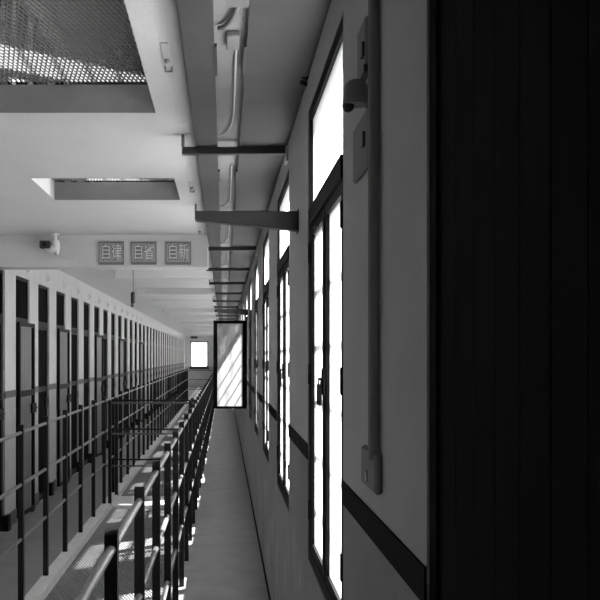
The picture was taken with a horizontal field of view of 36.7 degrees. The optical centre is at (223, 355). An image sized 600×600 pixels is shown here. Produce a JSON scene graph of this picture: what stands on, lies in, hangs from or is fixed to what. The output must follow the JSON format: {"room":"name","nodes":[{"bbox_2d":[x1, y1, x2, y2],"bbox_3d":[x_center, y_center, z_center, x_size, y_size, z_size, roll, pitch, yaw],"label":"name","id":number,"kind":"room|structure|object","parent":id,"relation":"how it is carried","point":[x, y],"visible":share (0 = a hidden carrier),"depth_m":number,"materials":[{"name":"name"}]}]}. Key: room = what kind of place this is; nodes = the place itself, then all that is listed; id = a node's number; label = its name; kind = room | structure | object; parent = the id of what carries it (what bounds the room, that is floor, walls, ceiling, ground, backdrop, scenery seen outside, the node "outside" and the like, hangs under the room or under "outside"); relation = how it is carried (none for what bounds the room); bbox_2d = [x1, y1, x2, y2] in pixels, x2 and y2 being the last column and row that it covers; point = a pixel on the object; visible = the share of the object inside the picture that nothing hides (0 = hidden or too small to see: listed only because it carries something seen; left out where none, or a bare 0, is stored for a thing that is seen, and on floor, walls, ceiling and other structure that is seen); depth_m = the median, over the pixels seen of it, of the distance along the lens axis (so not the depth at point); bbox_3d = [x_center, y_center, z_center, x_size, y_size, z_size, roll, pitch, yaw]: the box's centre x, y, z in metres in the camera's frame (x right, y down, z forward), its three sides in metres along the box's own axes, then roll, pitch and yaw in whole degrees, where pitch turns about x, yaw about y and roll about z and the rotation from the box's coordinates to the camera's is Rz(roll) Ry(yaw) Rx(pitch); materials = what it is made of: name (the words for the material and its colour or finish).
{"room":"prison interior","nodes":[
{"label":"prison interior","id":0,"kind":"room"},
{"bbox_2d":[16,323,16,507],"bbox_3d":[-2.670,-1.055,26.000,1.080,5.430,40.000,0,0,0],"label":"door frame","id":1,"kind":"structure","parent":0,"point":[16,323],"depth_m":9.48,"materials":[{"name":"black metal"}]},
{"bbox_2d":[0,0,184,533],"bbox_3d":[-2.070,0.215,22.350,0.120,8.310,47.300,0,0,0],"label":"wall","id":2,"kind":"structure","parent":0,"point":[34,277],"depth_m":11.49,"materials":[{"name":"paint"}]},
{"bbox_2d":[0,270,10,531],"bbox_3d":[-2.038,0.408,7.975,0.145,2.384,0.670,0,0,0],"label":"door","id":3,"kind":"structure","parent":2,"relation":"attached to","point":[5,520],"depth_m":8.21,"materials":[{"name":"metal"}]},
{"bbox_2d":[16,0,27,84],"bbox_3d":[-2.038,-2.362,9.025,0.145,2.384,0.670,0,0,0],"label":"gate","id":4,"kind":"object","parent":2,"relation":"attached to","point":[17,83],"visible":0.05,"depth_m":9.10,"materials":[{"name":"metal"}]},
{"bbox_2d":[16,0,24,42],"bbox_3d":[-2.050,-3.337,9.000,0.021,0.394,0.486,0,0,0],"label":"grille","id":5,"kind":"object","parent":4,"relation":"attached to","point":[17,0],"depth_m":9.01,"materials":[{"name":"metal"}]},
{"bbox_2d":[16,276,37,518],"bbox_3d":[-2.016,0.408,9.025,0.187,2.384,0.670,0,0,0],"label":"door","id":6,"kind":"structure","parent":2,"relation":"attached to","point":[27,407],"depth_m":9.02,"materials":[{"name":"metal"}]},
{"bbox_2d":[16,280,24,318],"bbox_3d":[-2.050,-0.567,9.000,0.021,0.394,0.486,0,0,0],"label":"grille","id":7,"kind":"object","parent":6,"relation":"attached to","point":[20,284],"depth_m":9.07,"materials":[{"name":"metal"}]},
{"bbox_2d":[39,38,47,84],"bbox_3d":[-2.038,-2.362,10.075,0.145,2.384,0.670,0,0,0],"label":"gate","id":8,"kind":"object","parent":2,"relation":"attached to","point":[39,38],"visible":0.02,"depth_m":10.16,"materials":[{"name":"metal"}]},
{"bbox_2d":[38,284,53,500],"bbox_3d":[-2.038,0.408,10.075,0.145,2.384,0.670,0,0,0],"label":"door","id":9,"kind":"structure","parent":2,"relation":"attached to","point":[43,400],"depth_m":10.12,"materials":[{"name":"metal"}]},
{"bbox_2d":[38,288,44,321],"bbox_3d":[-2.050,-0.567,10.050,0.021,0.394,0.486,0,0,0],"label":"grille","id":10,"kind":"object","parent":9,"relation":"attached to","point":[41,291],"depth_m":10.12,"materials":[{"name":"metal"}]},
{"bbox_2d":[56,291,71,486],"bbox_3d":[-2.016,0.408,11.125,0.187,2.384,0.670,0,0,0],"label":"door","id":11,"kind":"structure","parent":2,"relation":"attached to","point":[64,397],"depth_m":11.01,"materials":[{"name":"metal"}]},
{"bbox_2d":[56,294,61,325],"bbox_3d":[-2.050,-0.567,11.100,0.021,0.394,0.486,0,0,0],"label":"grille","id":12,"kind":"object","parent":11,"relation":"attached to","point":[58,296],"depth_m":11.10,"materials":[{"name":"metal"}]},
{"bbox_2d":[71,297,78,474],"bbox_3d":[-2.038,0.408,12.175,0.145,2.384,0.670,0,0,0],"label":"door","id":13,"kind":"structure","parent":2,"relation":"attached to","point":[74,393],"depth_m":12.22,"materials":[{"name":"metal"}]},
{"bbox_2d":[71,300,75,327],"bbox_3d":[-2.050,-0.567,12.150,0.021,0.394,0.486,0,0,0],"label":"grille","id":14,"kind":"object","parent":13,"relation":"attached to","point":[73,302],"depth_m":12.22,"materials":[{"name":"metal"}]},
{"bbox_2d":[9,410,149,525],"bbox_3d":[-2.005,1.535,22.350,0.010,0.130,47.300,0,0,0],"label":"baseboard","id":15,"kind":"structure","parent":2,"relation":"attached to","point":[13,513],"depth_m":9.60,"materials":[{"name":"paint"}]},
{"bbox_2d":[84,302,90,465],"bbox_3d":[-2.038,0.408,13.225,0.145,2.384,0.670,0,0,0],"label":"door","id":16,"kind":"structure","parent":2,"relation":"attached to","point":[87,456],"depth_m":13.36,"materials":[{"name":"metal"}]},
{"bbox_2d":[84,304,86,329],"bbox_3d":[-2.050,-0.567,13.200,0.021,0.394,0.486,0,0,0],"label":"grille","id":17,"kind":"object","parent":16,"relation":"attached to","point":[85,305],"depth_m":13.27,"materials":[{"name":"metal"}]},
{"bbox_2d":[5,362,184,397],"bbox_3d":[-2.008,0.357,22.350,0.004,0.065,47.300,0,0,0],"label":"trim","id":18,"kind":"structure","parent":2,"relation":"attached to","point":[8,394],"depth_m":10.71,"materials":[{"name":"paint"}]},
{"bbox_2d":[94,306,104,456],"bbox_3d":[-2.016,0.408,14.275,0.187,2.384,0.670,0,0,0],"label":"door","id":19,"kind":"structure","parent":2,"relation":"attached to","point":[99,388],"depth_m":14.24,"materials":[{"name":"metal"}]},
{"bbox_2d":[94,308,96,331],"bbox_3d":[-2.050,-0.567,14.250,0.021,0.394,0.486,0,0,0],"label":"grille","id":20,"kind":"object","parent":19,"relation":"attached to","point":[95,309],"depth_m":14.32,"materials":[{"name":"metal"}]},
{"bbox_2d":[103,309,107,448],"bbox_3d":[-2.038,0.408,15.325,0.145,2.384,0.670,0,0,0],"label":"door","id":21,"kind":"structure","parent":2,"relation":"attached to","point":[105,384],"depth_m":15.47,"materials":[{"name":"metal"}]},
{"bbox_2d":[103,311,105,333],"bbox_3d":[-2.050,-0.567,15.300,0.021,0.394,0.486,0,0,0],"label":"grille","id":22,"kind":"object","parent":21,"relation":"attached to","point":[104,312],"depth_m":15.37,"materials":[{"name":"metal"}]},
{"bbox_2d":[111,313,114,396],"bbox_3d":[-2.038,0.408,16.375,0.145,2.384,0.670,0,0,0],"label":"gate","id":23,"kind":"object","parent":2,"relation":"attached to","point":[112,314],"visible":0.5,"depth_m":16.45,"materials":[{"name":"metal"}]},
{"bbox_2d":[111,314,112,334],"bbox_3d":[-2.050,-0.567,16.350,0.021,0.394,0.486,0,0,0],"label":"grille","id":24,"kind":"object","parent":23,"relation":"attached to","point":[111,314],"depth_m":16.37,"materials":[{"name":"metal"}]},
{"bbox_2d":[118,315,125,437],"bbox_3d":[-2.016,0.408,17.425,0.187,2.384,0.670,0,0,0],"label":"door","id":25,"kind":"structure","parent":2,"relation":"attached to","point":[121,342],"depth_m":17.44,"materials":[{"name":"metal"}]},
{"bbox_2d":[118,317,119,335],"bbox_3d":[-2.050,-0.567,17.400,0.021,0.394,0.486,0,0,0],"label":"grille","id":26,"kind":"object","parent":25,"relation":"attached to","point":[118,317],"depth_m":17.54,"materials":[{"name":"metal"}]},
{"bbox_2d":[124,318,129,432],"bbox_3d":[-2.038,0.408,18.475,0.145,2.384,0.670,0,0,0],"label":"door","id":27,"kind":"structure","parent":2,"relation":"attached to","point":[125,319],"depth_m":18.62,"materials":[{"name":"metal"}]},
{"bbox_2d":[124,319,125,337],"bbox_3d":[-2.050,-0.567,18.450,0.021,0.394,0.486,0,0,0],"label":"grille","id":28,"kind":"object","parent":27,"relation":"attached to","point":[124,319],"depth_m":18.54,"materials":[{"name":"metal"}]},
{"bbox_2d":[130,320,131,427],"bbox_3d":[-2.038,0.408,19.525,0.145,2.384,0.670,0,0,0],"label":"gate","id":29,"kind":"object","parent":2,"relation":"attached to","point":[130,320],"visible":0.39,"depth_m":19.65,"materials":[{"name":"metal"}]},
{"bbox_2d":[135,322,137,425],"bbox_3d":[-2.038,0.408,20.575,0.145,2.384,0.670,0,0,0],"label":"gate","id":30,"kind":"object","parent":2,"relation":"attached to","point":[136,420],"visible":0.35,"depth_m":20.72,"materials":[{"name":"metal"}]},
{"bbox_2d":[139,323,144,421],"bbox_3d":[-2.016,0.408,21.625,0.187,2.384,0.670,0,0,0],"label":"gate","id":31,"kind":"object","parent":2,"relation":"attached to","point":[141,344],"visible":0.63,"depth_m":21.53,"materials":[{"name":"metal"}]},
{"bbox_2d":[147,326,149,415],"bbox_3d":[-2.038,0.408,23.725,0.145,2.384,0.670,0,0,0],"label":"gate","id":32,"kind":"object","parent":2,"relation":"attached to","point":[147,326],"visible":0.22,"depth_m":23.94,"materials":[{"name":"metal"}]},
{"bbox_2d":[150,328,153,413],"bbox_3d":[-2.038,0.408,24.775,0.145,2.384,0.670,0,0,0],"label":"gate","id":33,"kind":"object","parent":2,"relation":"attached to","point":[150,328],"visible":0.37,"depth_m":24.99,"materials":[{"name":"metal"}]},
{"bbox_2d":[153,329,154,407],"bbox_3d":[-2.038,0.408,25.825,0.145,2.384,0.670,0,0,0],"label":"gate","id":34,"kind":"object","parent":2,"relation":"attached to","point":[153,329],"visible":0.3,"depth_m":26.04,"materials":[{"name":"metal"}]},
{"bbox_2d":[156,330,156,408],"bbox_3d":[-2.038,0.408,26.875,0.145,2.384,0.670,0,0,0],"label":"gate","id":35,"kind":"object","parent":2,"relation":"attached to","point":[156,330],"visible":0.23,"depth_m":27.09,"materials":[{"name":"metal"}]},
{"bbox_2d":[158,331,159,406],"bbox_3d":[-2.038,0.408,27.925,0.145,2.384,0.670,0,0,0],"label":"gate","id":36,"kind":"object","parent":2,"relation":"attached to","point":[158,331],"visible":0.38,"depth_m":28.00,"materials":[{"name":"metal"}]},
{"bbox_2d":[161,332,162,404],"bbox_3d":[-2.038,0.408,28.975,0.145,2.384,0.670,0,0,0],"label":"gate","id":37,"kind":"object","parent":2,"relation":"attached to","point":[161,332],"visible":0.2,"depth_m":29.23,"materials":[{"name":"metal"}]},
{"bbox_2d":[163,333,164,401],"bbox_3d":[-2.038,0.408,30.025,0.145,2.384,0.670,0,0,0],"label":"gate","id":38,"kind":"object","parent":2,"relation":"attached to","point":[163,333],"visible":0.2,"depth_m":30.24,"materials":[{"name":"metal"}]},
{"bbox_2d":[165,333,165,375],"bbox_3d":[-2.038,0.408,31.075,0.145,2.384,0.670,0,0,0],"label":"gate","id":39,"kind":"object","parent":2,"relation":"attached to","point":[165,333],"visible":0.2,"depth_m":31.29,"materials":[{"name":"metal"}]},
{"bbox_2d":[167,334,167,374],"bbox_3d":[-2.038,0.408,32.125,0.145,2.384,0.670,0,0,0],"label":"gate","id":40,"kind":"object","parent":2,"relation":"attached to","point":[167,334],"visible":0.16,"depth_m":32.34,"materials":[{"name":"metal"}]},
{"bbox_2d":[172,336,172,373],"bbox_3d":[-2.038,0.408,35.275,0.145,2.384,0.670,0,0,0],"label":"gate","id":41,"kind":"object","parent":2,"relation":"attached to","point":[172,336],"visible":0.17,"depth_m":35.49,"materials":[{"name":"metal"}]},
{"bbox_2d":[0,387,197,599],"bbox_3d":[-1.660,1.660,22.350,0.700,0.120,47.300,0,0,0],"label":"floor","id":42,"kind":"structure","parent":0,"point":[33,543],"depth_m":8.30,"materials":[{"name":"concrete"}]},
{"bbox_2d":[24,387,199,599],"bbox_3d":[-1.260,1.650,22.350,0.100,0.140,47.300,0,0,0],"label":"kerb","id":43,"kind":"object","parent":42,"relation":"attached to","point":[44,585],"visible":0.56,"depth_m":7.86,"materials":[{"name":"grey concrete"}]},
{"bbox_2d":[0,368,187,599],"bbox_3d":[-1.285,1.008,17.850,0.034,1.145,28.100,0,0,0],"label":"gallery railing","id":44,"kind":"object","parent":43,"relation":"on","point":[176,384],"visible":0.97,"depth_m":8.36,"materials":[{"name":"metal"}]},
{"bbox_2d":[45,509,172,599],"bbox_3d":[-0.769,1.645,5.528,0.882,0.010,8.268,0,0,0],"label":"netting","id":45,"kind":"object","parent":43,"relation":"attached to","point":[72,581],"visible":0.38,"depth_m":7.15,"materials":[{"name":"metal"}]},
{"bbox_2d":[121,404,188,495],"bbox_3d":[-0.769,1.643,21.080,0.882,0.015,21.617,0,0,0],"label":"netting","id":46,"kind":"object","parent":43,"relation":"attached to","point":[141,478],"visible":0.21,"depth_m":12.86,"materials":[{"name":"metal"}]},
{"bbox_2d":[44,0,174,181],"bbox_3d":[-0.854,-3.990,22.350,2.312,0.100,47.300,0,0,0],"label":"ceiling","id":47,"kind":"structure","parent":0,"point":[118,3],"depth_m":11.24,"materials":[{"name":"grey metal"}]},
{"bbox_2d":[0,0,249,334],"bbox_3d":[-0.854,-1.097,22.350,2.312,0.145,47.300,0,0,0],"label":"ceiling","id":48,"kind":"structure","parent":0,"point":[36,148],"depth_m":4.81,"materials":[{"name":"paint"}]},
{"bbox_2d":[39,233,59,254],"bbox_3d":[-1.481,-0.956,7.670,0.158,0.188,0.160,0,0,0],"label":"security camera","id":49,"kind":"object","parent":48,"relation":"attached to","point":[49,247],"visible":1,"depth_m":7.65,"materials":[{"name":"white plastic"}]},
{"bbox_2d":[0,0,126,181],"bbox_3d":[-1.285,-1.742,8.300,0.034,1.145,11.400,0,0,0],"label":"railing","id":50,"kind":"object","parent":48,"relation":"on","point":[3,83],"visible":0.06,"depth_m":6.13,"materials":[{"name":"metal"}]},
{"bbox_2d":[0,0,146,83],"bbox_3d":[-0.718,-1.176,2.532,0.845,0.010,2.675,0,0,0],"label":"netting","id":51,"kind":"object","parent":48,"relation":"attached to","point":[6,65],"visible":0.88,"depth_m":3.40,"materials":[{"name":"metal"}]},
{"bbox_2d":[0,85,155,112],"bbox_3d":[-0.718,-1.110,2.195,0.845,0.120,3.390,0,0,0],"label":"trim","id":52,"kind":"structure","parent":48,"relation":"attached to","point":[13,98],"depth_m":3.88,"materials":[{"name":"white paint"}]},
{"bbox_2d":[0,235,207,269],"bbox_3d":[-1.075,-0.911,7.925,1.870,0.278,0.250,0,0,0],"label":"beam","id":53,"kind":"structure","parent":48,"relation":"attached to","point":[17,252],"depth_m":7.80,"materials":[{"name":"paint"}]},
{"bbox_2d":[98,242,123,264],"bbox_3d":[-0.975,-0.889,7.789,0.220,0.200,0.022,0,0,0],"label":"wall sign","id":54,"kind":"object","parent":53,"relation":"attached to","point":[109,253],"visible":1,"depth_m":7.78,"materials":[{"name":"grey"}]},
{"bbox_2d":[131,242,156,264],"bbox_3d":[-0.694,-0.889,7.789,0.220,0.200,0.022,0,0,0],"label":"wall sign","id":55,"kind":"object","parent":53,"relation":"attached to","point":[142,253],"visible":1,"depth_m":7.78,"materials":[{"name":"grey"}]},
{"bbox_2d":[165,242,190,264],"bbox_3d":[-0.396,-0.889,7.789,0.220,0.200,0.022,0,0,0],"label":"wall sign","id":56,"kind":"object","parent":53,"relation":"attached to","point":[176,253],"visible":1,"depth_m":7.78,"materials":[{"name":"grey"}]},
{"bbox_2d":[52,178,174,180],"bbox_3d":[-0.718,-1.176,5.670,0.845,0.010,0.731,0,0,0],"label":"netting","id":57,"kind":"object","parent":48,"relation":"attached to","point":[55,179],"visible":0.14,"depth_m":5.98,"materials":[{"name":"metal"}]},
{"bbox_2d":[54,182,179,199],"bbox_3d":[-0.718,-1.110,5.685,0.845,0.120,0.750,0,0,0],"label":"trim","id":58,"kind":"structure","parent":48,"relation":"attached to","point":[62,190],"depth_m":6.05,"materials":[{"name":"white paint"}]},
{"bbox_2d":[131,270,135,307],"bbox_3d":[-1.060,-0.807,10.500,0.060,0.485,0.060,0,0,0],"label":"hanging lamp","id":59,"kind":"object","parent":48,"relation":"hanging from","point":[133,294],"visible":0.98,"depth_m":10.48,"materials":[{"name":"grey metal"}]},
{"bbox_2d":[114,270,212,279],"bbox_3d":[-0.740,-1.000,11.110,1.200,0.100,0.220,0,0,0],"label":"beam","id":60,"kind":"structure","parent":48,"relation":"attached to","point":[118,274],"depth_m":11.00,"materials":[{"name":"paint"}]},
{"bbox_2d":[160,42,172,71],"bbox_3d":[-0.200,-1.040,3.160,0.032,0.020,0.300,0,0,0],"label":"hanger","id":61,"kind":"object","parent":48,"relation":"attached to","point":[165,49],"visible":1,"depth_m":3.14,"materials":[{"name":"grey metal"}]},
{"bbox_2d":[137,288,214,294],"bbox_3d":[-0.740,-1.000,14.010,1.200,0.100,0.220,0,0,0],"label":"beam","id":62,"kind":"structure","parent":48,"relation":"attached to","point":[140,291],"depth_m":13.90,"materials":[{"name":"paint"}]},
{"bbox_2d":[152,300,216,305],"bbox_3d":[-0.740,-1.000,16.910,1.200,0.100,0.220,0,0,0],"label":"beam","id":63,"kind":"structure","parent":48,"relation":"attached to","point":[154,302],"depth_m":16.80,"materials":[{"name":"paint"}]},
{"bbox_2d":[163,308,217,312],"bbox_3d":[-0.740,-1.000,19.810,1.200,0.100,0.220,0,0,0],"label":"beam","id":64,"kind":"structure","parent":48,"relation":"attached to","point":[165,310],"depth_m":19.70,"materials":[{"name":"paint"}]},
{"bbox_2d":[189,181,194,191],"bbox_3d":[-0.200,-1.040,5.560,0.032,0.020,0.300,0,0,0],"label":"hanger","id":65,"kind":"object","parent":48,"relation":"attached to","point":[191,185],"visible":1,"depth_m":5.54,"materials":[{"name":"grey metal"}]},
{"bbox_2d":[172,315,218,318],"bbox_3d":[-0.740,-1.000,23.110,1.200,0.100,0.220,0,0,0],"label":"beam","id":66,"kind":"structure","parent":48,"relation":"attached to","point":[173,316],"depth_m":23.00,"materials":[{"name":"paint"}]},
{"bbox_2d":[179,321,212,324],"bbox_3d":[-0.740,-1.000,27.110,1.200,0.100,0.220,0,0,0],"label":"beam","id":67,"kind":"structure","parent":48,"relation":"attached to","point":[180,322],"depth_m":27.00,"materials":[{"name":"paint"}]},
{"bbox_2d":[185,326,219,328],"bbox_3d":[-0.740,-0.990,31.110,1.200,0.120,0.220,0,0,0],"label":"beam","id":68,"kind":"structure","parent":48,"relation":"attached to","point":[186,327],"depth_m":31.00,"materials":[{"name":"paint"}]},
{"bbox_2d":[190,330,220,332],"bbox_3d":[-0.740,-0.990,36.110,1.200,0.120,0.220,0,0,0],"label":"beam","id":69,"kind":"structure","parent":48,"relation":"attached to","point":[191,331],"depth_m":36.00,"materials":[{"name":"paint"}]},
{"bbox_2d":[221,165,231,205],"bbox_3d":[0.032,-1.017,5.453,0.052,0.008,1.305,0,0,-3],"label":"conduit","id":70,"kind":"object","parent":48,"relation":"attached to","point":[231,165],"visible":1,"depth_m":5.29,"materials":[{"name":"grey metal"}]},
{"bbox_2d":[219,50,236,135],"bbox_3d":[0.032,-1.017,3.503,0.052,0.008,1.305,0,0,-3],"label":"conduit","id":71,"kind":"object","parent":48,"relation":"attached to","point":[235,58],"visible":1,"depth_m":3.45,"materials":[{"name":"grey plastic"}]},
{"bbox_2d":[217,0,248,30],"bbox_3d":[0.029,-1.002,2.594,0.074,0.044,0.392,0,0,-4],"label":"conduit","id":72,"kind":"object","parent":48,"relation":"attached to","point":[236,4],"visible":1,"depth_m":2.52,"materials":[{"name":"grey"}]},
{"bbox_2d":[226,31,239,49],"bbox_3d":[0.029,-1.014,2.895,0.042,0.019,0.130,0,0,0],"label":"box","id":73,"kind":"object","parent":48,"relation":"attached to","point":[233,37],"visible":1,"depth_m":2.87,"materials":[{"name":"grey plastic"}]},
{"bbox_2d":[227,0,330,317],"bbox_3d":[0.183,-0.999,21.360,0.236,0.012,45.280,0,0,0],"label":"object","id":74,"kind":"structure","parent":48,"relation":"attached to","point":[283,36],"depth_m":3.40,"materials":[{"name":"grey"}]},
{"bbox_2d":[111,387,268,599],"bbox_3d":[-0.454,1.660,22.350,1.512,0.120,47.300,0,0,0],"label":"floor","id":75,"kind":"structure","parent":0,"point":[225,562],"depth_m":8.30,"materials":[{"name":"concrete"}]},
{"bbox_2d":[75,373,214,599],"bbox_3d":[-0.294,1.028,22.600,0.034,1.145,42.800,0,0,0],"label":"walkway railing","id":76,"kind":"object","parent":75,"relation":"on","point":[189,444],"visible":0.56,"depth_m":4.68,"materials":[{"name":"metal"}]},
{"bbox_2d":[188,370,212,389],"bbox_3d":[-0.788,0.843,31.900,0.953,0.695,0.020,0,0,0],"label":"railing","id":77,"kind":"object","parent":76,"relation":"attached to","point":[188,370],"visible":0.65,"depth_m":31.89,"materials":[{"name":"black metal"}]},
{"bbox_2d":[106,400,193,504],"bbox_3d":[-0.788,1.038,9.660,0.953,1.125,0.036,0,0,0],"label":"railing","id":78,"kind":"object","parent":75,"relation":"on","point":[109,402],"visible":0.73,"depth_m":9.65,"materials":[{"name":"metal"}]},
{"bbox_2d":[113,398,195,494],"bbox_3d":[-0.788,1.038,10.260,0.953,1.125,0.036,0,0,0],"label":"railing","id":79,"kind":"object","parent":75,"relation":"on","point":[116,428],"visible":0.72,"depth_m":10.25,"materials":[{"name":"black metal"}]},
{"bbox_2d":[185,335,225,386],"bbox_3d":[-0.854,0.215,46.050,2.312,8.310,0.100,0,0,0],"label":"wall","id":80,"kind":"structure","parent":0,"point":[191,374],"depth_m":46.00,"materials":[{"name":"paint"}]},
{"bbox_2d":[189,341,208,368],"bbox_3d":[-1.260,-0.045,45.995,1.020,1.430,0.110,0,0,0],"label":"window","id":81,"kind":"structure","parent":80,"relation":"in","point":[190,367],"depth_m":46.00,"materials":[{"name":"grey"}]},
{"bbox_2d":[234,0,429,599],"bbox_3d":[0.347,0.215,22.350,0.090,8.310,47.300,0,0,0],"label":"wall","id":82,"kind":"structure","parent":0,"point":[403,504],"depth_m":1.96,"materials":[{"name":"paint"}]},
{"bbox_2d":[216,315,235,316],"bbox_3d":[0.049,-0.984,21.830,0.505,0.133,0.100,0,0,0],"label":"bar","id":83,"kind":"object","parent":82,"relation":"attached to","point":[216,315],"visible":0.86,"depth_m":21.81,"materials":[{"name":"metal"}]},
{"bbox_2d":[214,306,238,307],"bbox_3d":[0.049,-0.984,17.930,0.505,0.133,0.100,0,0,0],"label":"bar","id":84,"kind":"object","parent":82,"relation":"attached to","point":[214,306],"visible":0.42,"depth_m":17.91,"materials":[{"name":"metal"}]},
{"bbox_2d":[213,300,240,304],"bbox_3d":[0.049,-0.984,15.980,0.505,0.133,0.100,0,0,0],"label":"bar","id":85,"kind":"object","parent":82,"relation":"attached to","point":[213,300],"visible":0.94,"depth_m":15.96,"materials":[{"name":"metal"}]},
{"bbox_2d":[209,280,246,287],"bbox_3d":[0.049,-0.984,12.080,0.505,0.133,0.100,0,0,0],"label":"bar","id":86,"kind":"object","parent":82,"relation":"attached to","point":[210,283],"visible":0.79,"depth_m":12.06,"materials":[{"name":"metal"}]},
{"bbox_2d":[206,268,250,274],"bbox_3d":[0.049,-0.984,10.130,0.505,0.133,0.100,0,0,0],"label":"bar","id":87,"kind":"object","parent":82,"relation":"attached to","point":[209,269],"visible":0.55,"depth_m":10.11,"materials":[{"name":"metal"}]},
{"bbox_2d":[215,292,242,294],"bbox_3d":[0.049,-0.984,14.030,0.505,0.133,0.100,0,0,0],"label":"bar","id":88,"kind":"object","parent":82,"relation":"attached to","point":[216,293],"visible":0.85,"depth_m":14.01,"materials":[{"name":"metal"}]},
{"bbox_2d":[213,291,246,409],"bbox_3d":[0.157,-0.050,12.260,0.591,1.660,1.040,0,0,0],"label":"window","id":89,"kind":"structure","parent":82,"relation":"in","point":[232,338],"depth_m":11.80,"materials":[{"name":"glass"}]},
{"bbox_2d":[215,309,247,315],"bbox_3d":[0.094,-0.547,11.300,0.424,0.091,0.080,0,0,0],"label":"bracket","id":90,"kind":"object","parent":82,"relation":"attached to","point":[228,311],"visible":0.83,"depth_m":11.27,"materials":[{"name":"metal"}]},
{"bbox_2d":[208,246,256,255],"bbox_3d":[0.049,-0.984,8.180,0.505,0.133,0.100,0,0,0],"label":"bar","id":91,"kind":"object","parent":82,"relation":"attached to","point":[209,248],"visible":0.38,"depth_m":8.16,"materials":[{"name":"metal"}]},
{"bbox_2d":[181,134,287,164],"bbox_3d":[0.049,-0.984,4.280,0.505,0.133,0.100,0,0,0],"label":"bar","id":92,"kind":"object","parent":82,"relation":"attached to","point":[186,151],"visible":1,"depth_m":4.26,"materials":[{"name":"metal"}]},
{"bbox_2d":[177,0,222,329],"bbox_3d":[-0.077,-0.999,21.360,0.109,0.012,45.280,0,0,0],"label":"beam","id":93,"kind":"structure","parent":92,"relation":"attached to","point":[196,17],"depth_m":3.40,"materials":[{"name":"grey"}]},
{"bbox_2d":[195,209,298,233],"bbox_3d":[0.094,-0.547,3.670,0.424,0.091,0.080,0,0,0],"label":"bracket","id":94,"kind":"object","parent":82,"relation":"attached to","point":[274,220],"visible":0.97,"depth_m":3.64,"materials":[{"name":"metal"}]},
{"bbox_2d":[249,277,251,421],"bbox_3d":[0.370,-0.050,10.360,0.165,1.660,1.040,0,0,0],"label":"window","id":95,"kind":"structure","parent":82,"relation":"in","point":[250,283],"depth_m":10.75,"materials":[{"name":"paint"}]},
{"bbox_2d":[234,411,270,599],"bbox_3d":[0.298,1.585,22.350,0.008,0.030,47.300,0,0,0],"label":"baseboard","id":96,"kind":"structure","parent":82,"relation":"attached to","point":[234,411],"depth_m":8.03,"materials":[{"name":"paint"}]},
{"bbox_2d":[254,260,257,435],"bbox_3d":[0.370,-0.050,8.460,0.165,1.660,1.040,0,0,0],"label":"window","id":97,"kind":"structure","parent":82,"relation":"in","point":[256,265],"depth_m":8.78,"materials":[{"name":"paint"}]},
{"bbox_2d":[262,229,268,461],"bbox_3d":[0.370,-0.050,6.560,0.165,1.660,1.040,0,0,0],"label":"window","id":98,"kind":"structure","parent":82,"relation":"in","point":[265,307],"depth_m":6.59,"materials":[{"name":"glass"}]},
{"bbox_2d":[277,171,288,509],"bbox_3d":[0.370,-0.050,4.660,0.165,1.660,1.040,0,0,0],"label":"window","id":99,"kind":"structure","parent":82,"relation":"in","point":[283,201],"depth_m":4.65,"materials":[{"name":"glass"}]},
{"bbox_2d":[300,76,308,86],"bbox_3d":[0.289,-1.007,3.246,0.039,0.053,0.080,0,0,0],"label":"wall hook","id":100,"kind":"object","parent":82,"relation":"attached to","point":[302,82],"visible":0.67,"depth_m":3.25,"materials":[{"name":"black metal"}]},
{"bbox_2d":[308,15,342,599],"bbox_3d":[0.370,-0.050,2.760,0.165,1.660,1.040,0,0,0],"label":"window","id":101,"kind":"structure","parent":82,"relation":"in","point":[326,111],"depth_m":2.73,"materials":[{"name":"glass"}]},
{"bbox_2d":[238,371,426,599],"bbox_3d":[0.300,0.344,22.350,0.004,0.057,47.300,0,0,0],"label":"trim","id":102,"kind":"structure","parent":82,"relation":"attached to","point":[407,565],"depth_m":1.69,"materials":[{"name":"paint"}]},
{"bbox_2d":[342,78,367,111],"bbox_3d":[0.281,-0.530,1.843,0.091,0.070,0.055,0,0,-38],"label":"security camera","id":103,"kind":"object","parent":82,"relation":"attached to","point":[355,91],"visible":0.98,"depth_m":1.81,"materials":[{"name":"grey plastic"}]},
{"bbox_2d":[353,107,367,183],"bbox_3d":[0.294,-0.450,1.935,0.016,0.120,0.210,0,0,0],"label":"wall plate","id":104,"kind":"object","parent":82,"relation":"attached to","point":[360,134],"visible":0.7,"depth_m":1.93,"materials":[{"name":"grey metal"}]},
{"bbox_2d":[357,16,367,81],"bbox_3d":[0.293,-0.642,1.905,0.018,0.115,0.110,0,0,0],"label":"switch plate","id":105,"kind":"object","parent":82,"relation":"attached to","point":[362,37],"visible":0.69,"depth_m":1.87,"materials":[{"name":"grey plastic"}]},
{"bbox_2d":[361,0,381,494],"bbox_3d":[0.290,-0.362,1.795,0.023,1.255,0.170,0,0,0],"label":"pipe","id":106,"kind":"object","parent":82,"relation":"attached to","point":[371,459],"visible":1,"depth_m":1.73,"materials":[{"name":"grey"}]},
{"bbox_2d":[430,0,599,599],"bbox_3d":[0.320,-0.075,0.860,0.028,1.610,0.960,0,0,0],"label":"window","id":107,"kind":"structure","parent":82,"relation":"in","point":[515,84],"depth_m":0.97,"materials":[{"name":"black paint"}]},
{"bbox_2d":[440,0,551,599],"bbox_3d":[0.319,-0.075,1.080,0.022,1.526,0.436,0,0,0],"label":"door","id":108,"kind":"structure","parent":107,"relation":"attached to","point":[496,55],"depth_m":1.03,"materials":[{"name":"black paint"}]},
{"bbox_2d":[552,0,599,599],"bbox_3d":[0.319,-0.075,0.640,0.022,1.526,0.436,0,0,0],"label":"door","id":109,"kind":"structure","parent":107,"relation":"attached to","point":[575,23],"depth_m":0.80,"materials":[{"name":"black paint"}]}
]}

